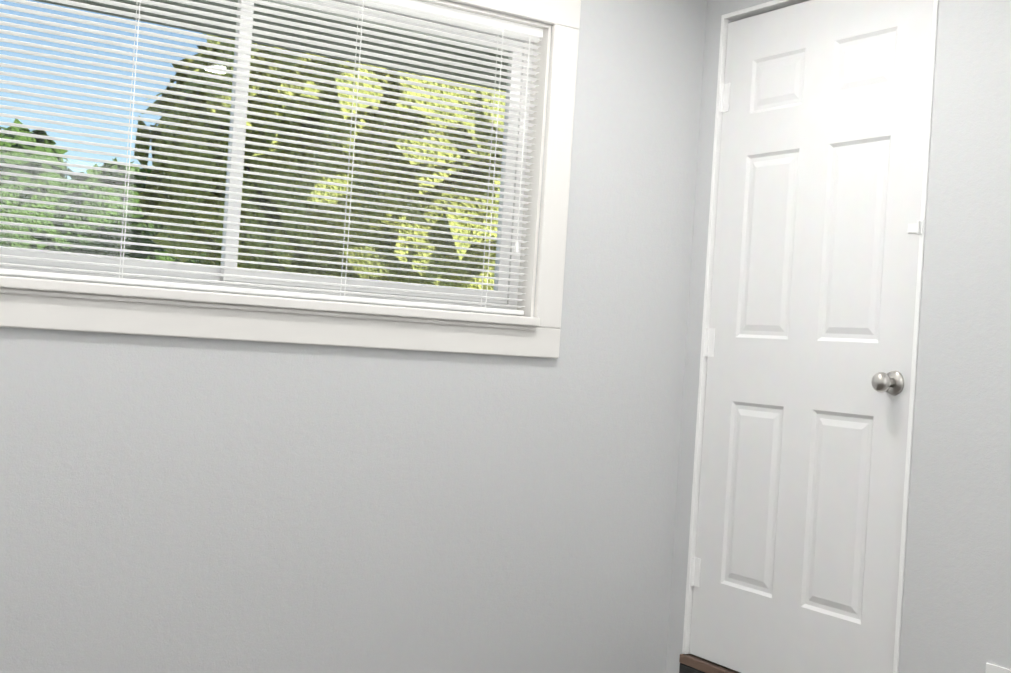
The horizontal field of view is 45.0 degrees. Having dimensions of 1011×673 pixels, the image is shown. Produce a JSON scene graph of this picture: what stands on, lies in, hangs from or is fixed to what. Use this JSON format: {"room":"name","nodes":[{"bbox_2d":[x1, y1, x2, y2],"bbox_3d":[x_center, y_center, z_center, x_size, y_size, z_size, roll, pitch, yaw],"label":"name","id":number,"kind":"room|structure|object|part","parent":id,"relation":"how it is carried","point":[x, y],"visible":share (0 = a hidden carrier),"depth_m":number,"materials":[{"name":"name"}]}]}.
{"room":"empty bedroom","nodes":[
{"label":"empty bedroom","id":0,"kind":"room"},
{"bbox_2d":[0,0,706,672],"bbox_3d":[-0.822,-0.061,3.160,3.225,2.400,0.150,4,0,-32],"label":"wall","id":1,"kind":"structure","parent":0,"point":[168,504],"depth_m":3.41,"materials":[{"name":"paint"}]},
{"bbox_2d":[0,276,539,330],"bbox_3d":[-0.694,-0.088,3.170,1.808,0.040,0.115,4,0,-32],"label":"window sill","id":2,"kind":"structure","parent":1,"relation":"attached to","point":[73,289],"depth_m":3.14,"materials":[{"name":"white wood"}]},
{"bbox_2d":[34,0,507,90],"bbox_3d":[-1.020,-1.128,3.591,4.125,0.210,0.850,4,0,-32],"label":"roof eave","id":3,"kind":"object","parent":1,"relation":"attached to","point":[310,38],"depth_m":4.04},
{"bbox_2d":[0,0,580,358],"bbox_3d":[-0.700,-0.532,3.227,1.990,1.083,0.198,4,0,-32],"label":"window","id":4,"kind":"structure","parent":1,"relation":"in","point":[562,17],"depth_m":3.30,"materials":[{"name":"white"}]},
{"bbox_3d":[-1.079,-0.569,3.044,0.884,0.795,0.026,4,0,-32],"label":"window sash","id":5,"kind":"part","parent":4,"relation":"part of","materials":[{"name":"white plastic"}]},
{"bbox_2d":[119,0,140,278],"bbox_3d":[-0.923,-0.550,3.019,0.002,0.827,0.002,4,0,-32],"label":"blind cord","id":6,"kind":"object","parent":4,"relation":"hanging from","point":[140,0],"depth_m":3.02,"materials":[{"name":"white fabric"}]},
{"bbox_3d":[-0.675,-0.543,3.189,1.782,0.858,0.028,4,0,-32],"label":"window blind rails","id":7,"kind":"part","parent":4,"relation":"part of","materials":[{"name":"white plastic"}]},
{"bbox_2d":[340,0,363,298],"bbox_3d":[-0.414,-0.516,3.336,0.002,0.827,0.002,4,0,-32],"label":"blind cord","id":8,"kind":"object","parent":4,"relation":"hanging from","point":[363,0],"depth_m":3.34,"materials":[{"name":"white fabric"}]},
{"bbox_3d":[-0.352,-0.520,3.463,0.884,0.795,0.026,4,0,-32],"label":"window sash","id":9,"kind":"part","parent":4,"relation":"part of","materials":[{"name":"white plastic"}]},
{"bbox_3d":[-0.352,-0.520,3.463,0.820,0.731,0.004,4,0,-32],"label":"sash glass","id":10,"kind":"part","parent":4,"relation":"part of","materials":[{"name":"clear glass"}]},
{"bbox_2d":[481,29,503,309],"bbox_3d":[-0.032,-0.490,3.574,0.002,0.827,0.002,4,0,-32],"label":"blind cord","id":11,"kind":"object","parent":4,"relation":"hanging from","point":[503,29],"depth_m":3.57,"materials":[{"name":"white fabric"}]},
{"bbox_2d":[515,38,529,251],"bbox_3d":[0.053,-0.572,3.617,0.012,0.645,0.012,3,0,43],"label":"blind cord","id":12,"kind":"object","parent":4,"relation":"hanging from","point":[516,247],"depth_m":3.62,"materials":[{"name":"white plastic"}]},
{"bbox_2d":[666,0,1010,672],"bbox_3d":[1.796,0.097,2.138,0.150,2.400,4.656,4,0,-32],"label":"wall","id":13,"kind":"structure","parent":0,"point":[956,612],"depth_m":3.07,"materials":[{"name":"paint"}]},
{"bbox_2d":[679,0,938,672],"bbox_3d":[0.848,0.116,3.527,0.134,2.260,0.842,4,0,-32],"label":"door","id":14,"kind":"structure","parent":13,"relation":"in","point":[808,369],"depth_m":3.50,"materials":[{"name":"white wood"}]},
{"bbox_2d":[679,654,739,672],"bbox_3d":[0.808,1.035,3.533,0.084,0.028,0.842,4,0,-32],"label":"threshold","id":15,"kind":"object","parent":14,"relation":"attached to","point":[699,663],"visible":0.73,"depth_m":3.78,"materials":[{"name":"brown wood"}]},
{"bbox_3d":[0.646,-0.006,3.863,0.013,1.596,0.036,4,0,-32],"label":"door hinges","id":16,"kind":"part","parent":14,"relation":"part of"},
{"bbox_3d":[1.002,0.121,3.221,0.073,0.066,0.066,4,0,-32],"label":"knob","id":17,"kind":"part","parent":14,"relation":"part of","materials":[{"name":"silver metal"}]},
{"bbox_2d":[908,220,923,233],"bbox_3d":[1.072,-0.286,3.195,0.028,0.036,0.060,4,0,-32],"label":"door latch","id":18,"kind":"object","parent":14,"relation":"attached to","point":[917,228],"depth_m":3.18,"materials":[{"name":"white"}]},
{"bbox_2d":[985,663,1010,672],"bbox_3d":[1.173,0.844,2.909,0.008,0.114,0.070,4,0,-32],"label":"electrical outlet","id":19,"kind":"object","parent":13,"relation":"attached to","point":[991,668],"visible":1,"depth_m":2.92,"materials":[{"name":"white plastic"}]},
{"label":"outside","id":20,"kind":"structure","parent":0,"visible":0},
{"bbox_3d":[-34.057,-0.224,62.884,130.000,0.200,136.343,4,0,-32],"label":"ground","id":21,"kind":"structure","parent":20,"visible":0},
{"bbox_2d":[0,118,163,259],"bbox_3d":[-9.213,-1.709,24.530,5.272,5.403,4.096,4,0,-32],"label":"tree","id":22,"kind":"object","parent":21,"relation":"on","point":[60,208],"depth_m":23.49,"materials":[{"name":"green plant"}]},
{"bbox_2d":[146,247,206,263],"bbox_3d":[-8.420,-1.706,32.533,5.992,5.596,6.191,4,0,-32],"label":"tree","id":23,"kind":"object","parent":21,"relation":"on","point":[162,257],"depth_m":30.09,"materials":[{"name":"green plant"}]},
{"bbox_2d":[134,33,505,289],"bbox_3d":[-2.019,-2.098,18.957,7.066,7.012,7.827,4,0,-32],"label":"tree","id":24,"kind":"object","parent":21,"relation":"on","point":[287,210],"depth_m":16.26,"materials":[{"name":"green plant"}]}
]}

